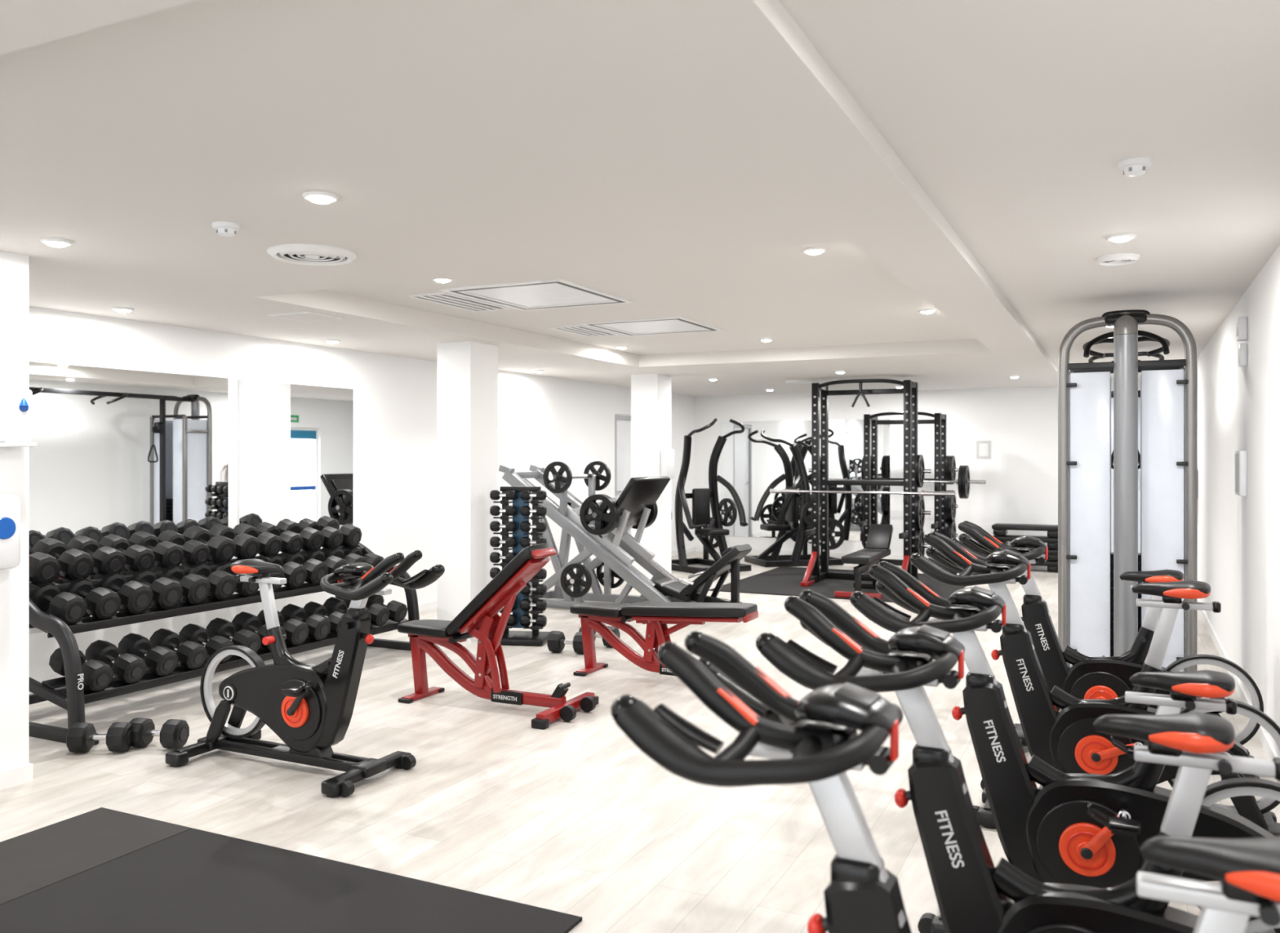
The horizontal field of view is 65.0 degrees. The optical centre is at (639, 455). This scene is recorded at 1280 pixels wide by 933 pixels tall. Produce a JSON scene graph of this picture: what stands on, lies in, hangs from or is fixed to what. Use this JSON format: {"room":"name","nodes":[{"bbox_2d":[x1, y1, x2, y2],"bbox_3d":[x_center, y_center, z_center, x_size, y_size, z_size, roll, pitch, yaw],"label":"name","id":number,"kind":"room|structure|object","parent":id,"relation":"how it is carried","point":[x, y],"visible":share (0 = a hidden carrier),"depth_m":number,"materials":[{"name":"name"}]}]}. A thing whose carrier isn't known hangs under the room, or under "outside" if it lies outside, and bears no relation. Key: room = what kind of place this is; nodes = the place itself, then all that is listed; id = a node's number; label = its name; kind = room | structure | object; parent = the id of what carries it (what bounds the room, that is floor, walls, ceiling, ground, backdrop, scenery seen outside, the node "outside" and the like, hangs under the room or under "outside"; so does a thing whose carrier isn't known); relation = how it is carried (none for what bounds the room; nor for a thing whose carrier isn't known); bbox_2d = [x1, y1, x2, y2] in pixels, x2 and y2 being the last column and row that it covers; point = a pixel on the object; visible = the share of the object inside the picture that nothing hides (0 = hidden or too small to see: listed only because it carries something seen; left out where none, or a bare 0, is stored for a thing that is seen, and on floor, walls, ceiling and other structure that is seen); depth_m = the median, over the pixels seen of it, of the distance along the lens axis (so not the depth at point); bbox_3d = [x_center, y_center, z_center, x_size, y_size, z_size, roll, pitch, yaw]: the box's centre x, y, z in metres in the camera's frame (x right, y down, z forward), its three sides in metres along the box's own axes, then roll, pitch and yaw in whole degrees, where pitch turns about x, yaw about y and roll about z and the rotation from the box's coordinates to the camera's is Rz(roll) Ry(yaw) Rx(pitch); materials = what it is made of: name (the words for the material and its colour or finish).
{"room":"gym","nodes":[
{"label":"gym","id":0,"kind":"room"},
{"bbox_2d":[0,250,32,790],"bbox_3d":[-3.218,0.300,4.660,0.474,2.500,0.514,0,0,26],"label":"wall","id":1,"kind":"structure","parent":0,"point":[15,769],"depth_m":4.72,"materials":[{"name":"paint"}]},
{"bbox_2d":[0,494,20,569],"bbox_3d":[-2.930,0.350,4.593,0.125,0.340,0.160,0,0,26],"label":"paper towel dispenser","id":2,"kind":"object","parent":1,"relation":"attached to","point":[10,504],"visible":1,"depth_m":4.58,"materials":[{"name":"white plastic"}]},
{"bbox_2d":[0,387,36,447],"bbox_3d":[-2.896,-0.175,4.654,0.135,0.270,0.140,0,0,26],"label":"dispenser","id":3,"kind":"object","parent":1,"relation":"attached to","point":[15,404],"visible":1,"depth_m":4.63,"materials":[{"name":"white plastic"}]},
{"bbox_2d":[267,311,344,321],"bbox_3d":[-2.272,-0.944,6.846,0.350,0.012,0.350,0,0,26],"label":"access hatch","id":4,"kind":"object","parent":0,"point":[305,316],"depth_m":6.80,"materials":[{"name":"white paint"}]},
{"bbox_2d":[28,306,693,683],"bbox_3d":[-3.176,0.050,8.089,0.200,3.000,18.600,0,0,26],"label":"wall","id":5,"kind":"structure","parent":0,"point":[543,420],"depth_m":9.45,"materials":[{"name":"paint"}]},
{"bbox_2d":[0,0,195,54],"bbox_3d":[-3.542,-0.910,0.691,5.580,0.080,4.560,0,0,26],"label":"ceiling","id":6,"kind":"structure","parent":5,"relation":"attached to","point":[24,24],"depth_m":1.99,"materials":[{"name":"paint"}]},
{"bbox_2d":[28,360,227,628],"bbox_3d":[-3.555,0.250,7.066,0.008,1.700,1.630,0,0,26],"label":"wall mirror","id":7,"kind":"object","parent":5,"relation":"attached to","point":[123,453],"visible":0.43,"depth_m":6.99,"materials":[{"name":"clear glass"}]},
{"bbox_2d":[238,379,352,591],"bbox_3d":[-2.872,0.250,8.480,0.008,1.700,1.290,0,0,26],"label":"wall mirror","id":8,"kind":"object","parent":5,"relation":"attached to","point":[295,441],"visible":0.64,"depth_m":8.40,"materials":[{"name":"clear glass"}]},
{"bbox_2d":[28,546,694,694],"bbox_3d":[-1.719,1.510,10.855,0.015,0.080,11.950,0,0,26],"label":"baseboard","id":9,"kind":"structure","parent":5,"relation":"attached to","point":[430,606],"depth_m":10.13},
{"bbox_2d":[614,414,631,534],"bbox_3d":[-0.174,0.495,14.179,0.104,2.110,0.970,0,0,26],"label":"door","id":10,"kind":"structure","parent":5,"relation":"in","point":[622,423],"depth_m":14.02,"materials":[{"name":"white plastic"}]},
{"bbox_2d":[437,341,497,642],"bbox_3d":[-1.472,0.300,8.603,0.364,2.500,0.434,0,0,26],"label":"structural column","id":11,"kind":"structure","parent":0,"point":[468,371],"depth_m":8.43,"materials":[{"name":"paint"}]},
{"bbox_2d":[533,369,543,373],"bbox_3d":[-1.134,-0.937,11.211,0.128,0.026,0.128,0,0,26],"label":"recessed light","id":12,"kind":"object","parent":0,"point":[535,371],"depth_m":11.17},
{"bbox_2d":[0,0,1279,396],"bbox_3d":[0.043,-1.200,6.533,6.950,0.500,18.200,0,0,26],"label":"ceiling","id":13,"kind":"structure","parent":0,"point":[958,159],"depth_m":3.46,"materials":[{"name":"paint"}]},
{"bbox_2d":[40,237,73,247],"bbox_3d":[-2.582,-0.937,4.447,0.128,0.026,0.128,0,0,26],"label":"recessed light","id":14,"kind":"object","parent":13,"relation":"in","point":[55,242],"depth_m":4.42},
{"bbox_2d":[111,306,133,312],"bbox_3d":[-3.338,-0.937,6.490,0.128,0.026,0.128,0,0,26],"label":"recessed light","id":15,"kind":"object","parent":13,"relation":"in","point":[122,309],"depth_m":6.46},
{"bbox_2d":[212,221,240,236],"bbox_3d":[-1.701,-0.927,4.132,0.110,0.045,0.110,0,0,26],"label":"smoke detector","id":16,"kind":"object","parent":13,"relation":"attached to","point":[224,228],"visible":1,"depth_m":4.10,"materials":[{"name":"white plastic"}]},
{"bbox_2d":[266,244,356,266],"bbox_3d":[-1.534,-0.936,4.707,0.400,0.028,0.400,0,0,26],"label":"ceiling vent","id":17,"kind":"object","parent":13,"relation":"in","point":[299,254],"visible":1,"depth_m":4.66,"materials":[{"name":"grey paint"}]},
{"bbox_2d":[302,191,338,204],"bbox_3d":[-1.167,-0.937,3.674,0.128,0.026,0.128,0,0,26],"label":"recessed light","id":18,"kind":"object","parent":13,"relation":"in","point":[317,197],"depth_m":3.64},
{"bbox_2d":[324,339,341,343],"bbox_3d":[-2.535,-0.937,8.290,0.128,0.026,0.128,0,0,26],"label":"recessed light","id":19,"kind":"object","parent":13,"relation":"in","point":[331,341],"depth_m":8.25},
{"bbox_2d":[433,277,453,283],"bbox_3d":[-1.204,-1.067,6.125,0.128,0.026,0.128,0,0,26],"label":"recessed light","id":20,"kind":"object","parent":13,"relation":"in","point":[444,280],"depth_m":6.10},
{"bbox_2d":[407,278,632,311],"bbox_3d":[-0.829,-1.074,6.843,1.250,0.012,1.000,0,0,26],"label":"grille","id":21,"kind":"object","parent":13,"relation":"in","point":[556,293],"depth_m":6.78,"materials":[{"name":"white metal"}]},
{"bbox_2d":[615,346,628,349],"bbox_3d":[-0.178,-1.067,9.971,0.128,0.026,0.128,0,0,26],"label":"recessed light","id":22,"kind":"object","parent":13,"relation":"in","point":[618,347],"depth_m":9.94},
{"bbox_2d":[549,315,723,337],"bbox_3d":[-0.046,-1.074,8.464,1.250,0.012,0.900,0,0,26],"label":"grille","id":23,"kind":"object","parent":13,"relation":"in","point":[668,325],"depth_m":8.41,"materials":[{"name":"white metal"}]},
{"bbox_2d":[759,337,773,342],"bbox_3d":[1.173,-1.067,9.319,0.128,0.026,0.128,0,0,26],"label":"recessed light","id":24,"kind":"object","parent":13,"relation":"in","point":[766,340],"depth_m":9.28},
{"bbox_2d":[785,379,812,383],"bbox_3d":[2.021,-0.936,12.796,0.340,0.028,0.340,0,0,26],"label":"ceiling vent","id":25,"kind":"object","parent":13,"relation":"in","point":[796,381],"visible":1,"depth_m":12.70,"materials":[{"name":"grey paint"}]},
{"bbox_2d":[801,247,826,254],"bbox_3d":[0.914,-1.067,5.267,0.128,0.026,0.128,0,0,26],"label":"recessed light","id":26,"kind":"object","parent":13,"relation":"in","point":[811,251],"depth_m":5.23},
{"bbox_2d":[918,309,936,314],"bbox_3d":[2.136,-1.067,7.475,0.128,0.026,0.128,0,0,26],"label":"recessed light","id":27,"kind":"object","parent":13,"relation":"in","point":[923,311],"depth_m":7.44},
{"bbox_2d":[1097,253,1139,266],"bbox_3d":[2.458,-1.006,5.165,0.200,0.028,0.200,0,0,26],"label":"ceiling vent","id":28,"kind":"object","parent":13,"relation":"in","point":[1122,259],"visible":1,"depth_m":5.13,"materials":[{"name":"grey paint"}]},
{"bbox_2d":[1106,233,1136,242],"bbox_3d":[2.236,-1.007,4.672,0.128,0.026,0.128,0,0,26],"label":"recessed light","id":29,"kind":"object","parent":13,"relation":"in","point":[1118,237],"depth_m":4.64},
{"bbox_2d":[1117,156,1153,176],"bbox_3d":[1.720,-0.998,3.489,0.110,0.045,0.110,0,0,26],"label":"smoke detector","id":30,"kind":"object","parent":13,"relation":"attached to","point":[1135,166],"visible":1,"depth_m":3.46,"materials":[{"name":"white plastic"}]},
{"bbox_2d":[0,551,1279,932],"bbox_3d":[0.043,1.600,6.533,7.350,0.100,18.600,0,0,26],"label":"floor","id":31,"kind":"structure","parent":0,"point":[572,817],"depth_m":4.60,"materials":[{"name":"beige wood"}]},
{"bbox_2d":[66,722,132,752],"bbox_3d":[-2.816,1.472,5.249,0.306,0.156,0.148,0,0,-3],"label":"dumbbell","id":32,"kind":"object","parent":31,"relation":"on","point":[81,737],"depth_m":5.20,"materials":[{"name":"black rubber"}]},
{"bbox_2d":[128,717,189,749],"bbox_3d":[-2.558,1.472,5.324,0.306,0.156,0.148,0,0,9],"label":"dumbbell","id":33,"kind":"object","parent":31,"relation":"on","point":[174,733],"visible":0.86,"depth_m":5.28,"materials":[{"name":"black rubber"}]},
{"bbox_2d":[28,515,419,745],"bbox_3d":[-2.749,1.019,6.858,1.000,1.058,2.936,0,0,26],"label":"dumbbell rack","id":34,"kind":"object","parent":31,"relation":"on","point":[58,608],"visible":0.88,"depth_m":6.31,"materials":[{"name":"black metal"}]},
{"bbox_2d":[0,807,582,932],"bbox_3d":[-2.019,1.544,2.326,2.400,0.012,3.430,0,0,26],"label":"rubber floor mat","id":35,"kind":"object","parent":31,"relation":"on","point":[100,870],"visible":1,"depth_m":3.53,"materials":[{"name":"black rubber"}]},
{"bbox_2d":[164,550,444,797],"bbox_3d":[-1.659,0.998,4.967,1.400,1.104,0.545,0,0,26],"label":"bike","id":36,"kind":"object","parent":31,"relation":"on","point":[309,707],"visible":1,"depth_m":4.90,"materials":[{"name":"black plastic"}]},
{"bbox_2d":[397,543,598,729],"bbox_3d":[-0.922,1.043,6.222,1.327,1.014,0.660,0,0,26],"label":"weight bench","id":37,"kind":"object","parent":31,"relation":"on","point":[480,619],"visible":1,"depth_m":6.17,"materials":[{"name":"red paint"}]},
{"bbox_2d":[489,486,550,645],"bbox_3d":[-1.006,0.902,8.373,0.500,1.285,0.400,0,0,9],"label":"stand","id":38,"kind":"object","parent":31,"relation":"on","point":[520,510],"visible":0.75,"depth_m":8.33,"materials":[{"name":"grey paint"}]},
{"bbox_2d":[546,631,583,653],"bbox_3d":[-0.557,1.465,7.878,0.326,0.170,0.162,0,0,14],"label":"dumbbell","id":39,"kind":"object","parent":31,"relation":"on","point":[556,642],"visible":0.71,"depth_m":7.83,"materials":[{"name":"black rubber"}]},
{"bbox_2d":[578,626,620,647],"bbox_3d":[-0.333,1.465,8.158,0.326,0.170,0.162,0,0,20],"label":"dumbbell","id":40,"kind":"object","parent":31,"relation":"on","point":[614,629],"visible":0.34,"depth_m":8.10,"materials":[{"name":"black rubber"}]},
{"bbox_2d":[498,461,751,608],"bbox_3d":[-0.156,0.805,10.239,2.623,1.489,1.100,0,0,26],"label":"machine","id":41,"kind":"object","parent":31,"relation":"on","point":[600,529],"visible":0.9,"depth_m":10.09,"materials":[{"name":"silver metal"}]},
{"bbox_2d":[569,601,758,676],"bbox_3d":[0.141,1.274,6.985,1.357,0.551,0.660,0,0,26],"label":"weight bench","id":42,"kind":"object","parent":31,"relation":"on","point":[656,615],"visible":0.8,"depth_m":6.97,"materials":[{"name":"red paint"}]},
{"bbox_2d":[671,418,751,573],"bbox_3d":[0.818,0.530,13.738,1.320,2.040,1.182,0,0,-34],"label":"machine","id":43,"kind":"object","parent":31,"relation":"on","point":[702,498],"visible":0.7,"depth_m":13.65,"materials":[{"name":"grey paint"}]},
{"bbox_2d":[744,429,845,567],"bbox_3d":[2.203,0.591,14.465,1.182,1.919,1.320,0,0,-14],"label":"machine","id":44,"kind":"object","parent":31,"relation":"on","point":[787,517],"visible":0.81,"depth_m":14.23,"materials":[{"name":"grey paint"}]},
{"bbox_2d":[708,566,966,602],"bbox_3d":[2.544,1.544,12.155,2.600,0.012,2.700,0,0,26],"label":"rubber floor mat","id":45,"kind":"object","parent":31,"relation":"on","point":[781,580],"visible":0.43,"depth_m":11.95,"materials":[{"name":"black rubber"}]},
{"bbox_2d":[769,378,955,586],"bbox_3d":[2.644,0.314,12.029,2.200,2.448,1.117,0,0,23],"label":"power rack","id":46,"kind":"object","parent":45,"relation":"on","point":[914,471],"visible":0.96,"depth_m":12.13,"materials":[{"name":"black metal"}]},
{"bbox_2d":[834,524,893,599],"bbox_3d":[2.578,1.175,11.306,0.500,0.726,1.352,0,0,26],"label":"weight bench","id":47,"kind":"object","parent":45,"relation":"on","point":[879,535],"visible":0.77,"depth_m":11.29,"materials":[{"name":"black leather"}]},
{"bbox_2d":[828,411,986,565],"bbox_3d":[3.637,0.476,13.841,2.200,2.148,1.049,0,0,26],"label":"rack","id":48,"kind":"object","parent":31,"relation":"on","point":[944,465],"visible":0.85,"depth_m":13.87,"materials":[{"name":"black metal"}]},
{"bbox_2d":[610,631,1279,932],"bbox_3d":[0.681,0.953,1.692,1.438,1.194,0.545,0,0,26],"label":"bike","id":49,"kind":"object","parent":31,"relation":"on","point":[814,740],"visible":1,"depth_m":1.78,"materials":[{"name":"black plastic"}]},
{"bbox_2d":[755,589,1279,932],"bbox_3d":[1.022,0.958,2.394,1.433,1.184,0.545,0,0,26],"label":"bike","id":50,"kind":"object","parent":31,"relation":"on","point":[973,895],"visible":0.96,"depth_m":2.44,"materials":[{"name":"black plastic"}]},
{"bbox_2d":[991,523,1057,573],"bbox_3d":[5.232,1.242,13.574,0.889,0.610,0.363,0,0,26],"label":"steps","id":51,"kind":"structure","parent":31,"relation":"on","point":[1000,530],"depth_m":13.36,"materials":[{"name":"black rubber"}]},
{"bbox_2d":[849,560,1279,932],"bbox_3d":[1.433,0.963,3.239,1.429,1.174,0.545,0,0,26],"label":"bike","id":52,"kind":"object","parent":31,"relation":"on","point":[1081,829],"visible":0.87,"depth_m":3.22,"materials":[{"name":"black plastic"}]},
{"bbox_2d":[910,531,1279,836],"bbox_3d":[1.911,0.948,4.241,1.442,1.204,0.545,0,0,26],"label":"bike","id":53,"kind":"object","parent":31,"relation":"on","point":[1067,740],"visible":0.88,"depth_m":4.22,"materials":[{"name":"black plastic"}]},
{"bbox_2d":[951,520,1263,778],"bbox_3d":[2.348,0.953,5.141,1.438,1.194,0.545,0,0,26],"label":"bike","id":54,"kind":"object","parent":31,"relation":"on","point":[1087,677],"visible":0.59,"depth_m":5.12,"materials":[{"name":"black plastic"}]},
{"bbox_2d":[1057,309,1197,671],"bbox_3d":[3.830,0.319,7.923,0.790,2.463,3.800,0,0,26],"label":"machine","id":55,"kind":"object","parent":31,"relation":"on","point":[1127,455],"visible":0.88,"depth_m":6.25,"materials":[{"name":"grey metal"}]},
{"bbox_2d":[631,373,671,579],"bbox_3d":[0.136,0.300,11.930,0.364,2.500,0.424,0,0,26],"label":"structural column","id":56,"kind":"structure","parent":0,"point":[651,393],"depth_m":11.77,"materials":[{"name":"paint"}]},
{"bbox_2d":[660,448,674,479],"bbox_3d":[0.325,0.100,11.839,0.080,0.350,0.250,0,0,26],"label":"wall dispenser","id":57,"kind":"object","parent":56,"relation":"attached to","point":[667,455],"visible":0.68,"depth_m":11.75,"materials":[{"name":"white plastic"}]},
{"bbox_2d":[835,370,845,373],"bbox_3d":[2.264,-0.937,11.346,0.128,0.026,0.128,0,0,26],"label":"recessed light","id":58,"kind":"object","parent":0,"point":[838,371],"depth_m":11.31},
{"bbox_2d":[693,379,1140,558],"bbox_3d":[4.047,0.050,14.816,6.950,3.000,0.200,0,0,26],"label":"wall","id":59,"kind":"structure","parent":0,"point":[1020,424],"depth_m":14.41,"materials":[{"name":"paint"}]},
{"bbox_2d":[721,418,889,541],"bbox_3d":[2.502,0.370,15.447,2.660,1.820,0.008,0,0,26],"label":"wall mirror","id":60,"kind":"object","parent":59,"relation":"attached to","point":[750,467],"visible":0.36,"depth_m":15.51,"materials":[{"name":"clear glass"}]},
{"bbox_2d":[694,546,1047,567],"bbox_3d":[4.000,1.510,14.719,6.910,0.080,0.015,0,0,26],"label":"baseboard","id":61,"kind":"structure","parent":59,"relation":"attached to","point":[838,555],"depth_m":15.39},
{"bbox_2d":[976,440,991,458],"bbox_3d":[4.889,-0.080,14.294,0.200,0.260,0.006,0,0,26],"label":"paper notice","id":62,"kind":"object","parent":59,"relation":"attached to","point":[983,447],"visible":1,"depth_m":14.29,"materials":[{"name":"white paper"}]},
{"bbox_2d":[1008,375,1019,378],"bbox_3d":[4.491,-0.937,12.046,0.128,0.026,0.128,0,0,26],"label":"recessed light","id":63,"kind":"object","parent":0,"point":[1015,376],"depth_m":12.01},
{"bbox_2d":[1196,244,1279,758],"bbox_3d":[3.261,0.050,4.977,0.200,3.000,18.600,0,0,26],"label":"wall","id":64,"kind":"structure","parent":0,"point":[1238,408],"depth_m":6.05,"materials":[{"name":"paint"}]},
{"bbox_2d":[1197,599,1278,759],"bbox_3d":[3.164,1.510,5.024,0.015,0.080,18.200,0,0,26],"label":"baseboard","id":65,"kind":"structure","parent":64,"relation":"attached to","point":[1269,750],"depth_m":6.42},
{"bbox_2d":[1235,450,1247,496],"bbox_3d":[3.761,0.110,6.290,0.042,0.280,0.300,0,0,26],"label":"frame","id":66,"kind":"object","parent":64,"relation":"attached to","point":[1241,456],"visible":1,"depth_m":6.16,"materials":[{"name":"white plastic"}]},
{"bbox_2d":[1235,316,1247,341],"bbox_3d":[3.713,-0.780,6.202,0.054,0.140,0.120,0,0,26],"label":"fire alarm sounder","id":67,"kind":"object","parent":64,"relation":"attached to","point":[1242,322],"visible":1,"depth_m":6.15,"materials":[{"name":"white plastic"}]},
{"bbox_2d":[1238,342,1247,367],"bbox_3d":[3.718,-0.620,6.200,0.042,0.140,0.100,0,0,26],"label":"panel","id":68,"kind":"object","parent":64,"relation":"attached to","point":[1242,347],"visible":1,"depth_m":6.16,"materials":[{"name":"white plastic"}]}
]}

